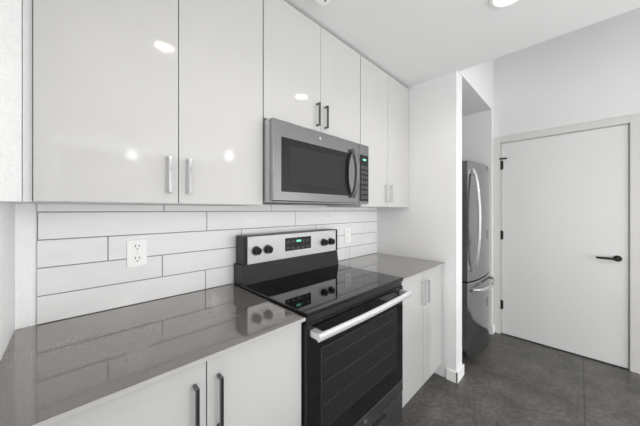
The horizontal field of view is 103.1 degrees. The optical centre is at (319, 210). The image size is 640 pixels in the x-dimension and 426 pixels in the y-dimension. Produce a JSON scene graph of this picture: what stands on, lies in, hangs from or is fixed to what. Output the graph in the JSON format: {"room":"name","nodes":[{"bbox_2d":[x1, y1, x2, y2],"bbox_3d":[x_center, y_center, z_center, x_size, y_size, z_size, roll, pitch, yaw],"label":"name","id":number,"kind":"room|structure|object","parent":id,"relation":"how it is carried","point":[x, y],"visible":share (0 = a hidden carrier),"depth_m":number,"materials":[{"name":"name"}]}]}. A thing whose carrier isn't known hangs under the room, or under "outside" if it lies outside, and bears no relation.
{"room":"kitchen","nodes":[
{"label":"kitchen","id":0,"kind":"room"},
{"bbox_2d":[0,202,14,362],"bbox_3d":[1.341,-0.322,-1.665,0.150,3.300,7.000,0,0,-45],"label":"wall","id":1,"kind":"structure","parent":0,"point":[7,270],"depth_m":0.78,"materials":[{"name":"white paint"}]},
{"bbox_2d":[0,0,32,203],"bbox_3d":[-0.935,-0.549,0.787,0.042,1.053,0.312,0,0,-45],"label":"cabinet","id":2,"kind":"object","parent":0,"point":[11,101],"depth_m":0.68,"materials":[{"name":"white paint"}]},
{"bbox_2d":[15,203,233,329],"bbox_3d":[-0.360,-0.322,1.675,2.407,3.300,0.150,0,0,-45],"label":"wall","id":3,"kind":"structure","parent":0,"point":[25,265],"depth_m":0.90,"materials":[{"name":"white paint"}]},
{"bbox_2d":[23,0,266,205],"bbox_3d":[-0.645,-0.542,1.053,0.741,1.038,0.322,0,0,-45],"label":"upper cabinet","id":4,"kind":"object","parent":3,"relation":"attached to","point":[152,102],"depth_m":0.87,"materials":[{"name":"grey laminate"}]},
{"bbox_2d":[37,204,376,324],"bbox_3d":[-0.234,0.180,1.689,2.205,0.466,0.008,0,0,-45],"label":"tile backsplash","id":5,"kind":"structure","parent":3,"relation":"attached to","point":[82,269],"depth_m":1.16,"materials":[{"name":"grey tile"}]},
{"bbox_2d":[127,239,146,267],"bbox_3d":[-0.803,0.189,1.117,0.074,0.118,0.008,0,0,-45],"label":"electrical outlet plate","id":6,"kind":"object","parent":5,"relation":"attached to","point":[136,253],"visible":1,"depth_m":1.11,"materials":[{"name":"white plastic"}]},
{"bbox_2d":[345,228,350,242],"bbox_3d":[0.235,0.214,2.138,0.074,0.118,0.008,0,0,-45],"label":"electrical outlet plate","id":7,"kind":"object","parent":5,"relation":"attached to","point":[347,235],"visible":1,"depth_m":2.13,"materials":[{"name":"white plastic"}]},
{"bbox_2d":[267,0,362,144],"bbox_3d":[-0.108,-0.748,1.581,0.759,0.627,0.322,0,0,-45],"label":"upper cabinet","id":8,"kind":"object","parent":3,"relation":"attached to","point":[315,80],"depth_m":1.42,"materials":[{"name":"grey laminate"}]},
{"bbox_2d":[263,118,368,205],"bbox_3d":[-0.063,-0.229,1.535,0.754,0.391,0.448,0,0,-45],"label":"over-the-range microwave","id":9,"kind":"object","parent":8,"relation":"attached to","point":[304,165],"visible":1,"depth_m":1.32,"materials":[{"name":"grey metal"}]},
{"bbox_2d":[327,57,408,207],"bbox_3d":[0.416,-0.542,2.096,0.706,1.038,0.322,0,0,-45],"label":"upper cabinet","id":10,"kind":"object","parent":3,"relation":"attached to","point":[385,100],"depth_m":1.96,"materials":[{"name":"grey laminate"}]},
{"bbox_2d":[377,71,461,377],"bbox_3d":[0.754,-0.322,2.356,0.136,3.300,0.982,0,0,-45],"label":"wall","id":11,"kind":"structure","parent":0,"point":[426,224],"depth_m":2.05,"materials":[{"name":"paint"}]},
{"bbox_2d":[446,364,463,377],"bbox_3d":[0.857,1.286,2.342,0.037,0.085,0.846,0,0,-45],"label":"baseboard","id":12,"kind":"structure","parent":11,"relation":"attached to","point":[460,372],"depth_m":1.98,"materials":[{"name":"white paint"}]},
{"bbox_2d":[284,0,639,115],"bbox_3d":[2.441,-1.524,-0.395,3.500,0.896,7.270,0,0,-45],"label":"ceiling","id":13,"kind":"structure","parent":0,"point":[408,43],"depth_m":1.51,"materials":[{"name":"white paint"}]},
{"bbox_2d":[315,0,330,4],"bbox_3d":[0.015,-1.060,1.260,0.104,0.032,0.104,0,0,-45],"label":"smoke detector","id":14,"kind":"object","parent":13,"relation":"attached to","point":[322,2],"visible":0.96,"depth_m":1.28,"materials":[{"name":"white plastic"}]},
{"bbox_2d":[489,0,518,7],"bbox_3d":[0.944,-1.073,1.271,0.164,0.012,0.164,0,0,-45],"label":"recessed light","id":15,"kind":"object","parent":13,"relation":"in","point":[499,3],"visible":1,"depth_m":1.32,"materials":[{"name":"white plastic"}]},
{"bbox_2d":[462,59,493,333],"bbox_3d":[1.577,-0.322,3.160,0.252,3.300,0.990,0,0,-45],"label":"wall","id":16,"kind":"structure","parent":0,"point":[477,135],"depth_m":2.77,"materials":[{"name":"paint"}]},
{"bbox_2d":[398,332,639,425],"bbox_3d":[3.011,1.388,0.061,4.952,0.120,7.420,0,0,-45],"label":"floor","id":17,"kind":"structure","parent":0,"point":[508,380],"depth_m":1.85,"materials":[{"name":"tile"}]},
{"bbox_2d":[48,323,300,425],"bbox_3d":[-0.550,0.878,0.925,0.781,0.900,0.630,0,0,-45],"label":"base cabinet","id":18,"kind":"object","parent":17,"relation":"on","point":[257,383],"visible":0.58,"depth_m":0.78,"materials":[{"name":"grey"}]},
{"bbox_2d":[0,253,445,425],"bbox_3d":[-0.032,0.421,1.448,2.255,0.014,0.634,0,0,-45],"label":"countertop","id":19,"kind":"structure","parent":18,"relation":"on","point":[54,371],"depth_m":0.79,"materials":[{"name":"grey stone"}]},
{"bbox_2d":[234,229,411,425],"bbox_3d":[0.032,0.735,1.447,0.769,1.186,0.686,0,0,-45],"label":"range","id":20,"kind":"object","parent":17,"relation":"on","point":[352,350],"visible":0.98,"depth_m":1.30,"materials":[{"name":"black metal"}]},
{"bbox_2d":[402,266,441,407],"bbox_3d":[0.526,0.878,1.983,0.679,0.900,0.630,0,0,-45],"label":"base cabinet","id":21,"kind":"object","parent":17,"relation":"on","point":[422,333],"visible":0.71,"depth_m":1.75,"materials":[{"name":"grey"}]},
{"bbox_2d":[462,160,495,358],"bbox_3d":[1.312,0.437,2.704,0.754,1.782,0.909,0,0,-45],"label":"refrigerator","id":22,"kind":"object","parent":17,"relation":"on","point":[476,278],"visible":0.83,"depth_m":2.25,"materials":[{"name":"grey metal"}]},
{"bbox_2d":[494,7,639,137],"bbox_3d":[4.159,-0.322,0.600,0.160,3.300,6.280,0,0,-45],"label":"wall","id":23,"kind":"structure","parent":0,"point":[589,73],"depth_m":2.35,"materials":[{"name":"paint"}]},
{"bbox_2d":[493,113,639,373],"bbox_3d":[2.285,0.271,2.448,0.202,2.114,1.015,0,0,-45],"label":"door","id":24,"kind":"structure","parent":23,"relation":"in","point":[566,237],"depth_m":2.35,"materials":[{"name":"grey paint"}]}
]}

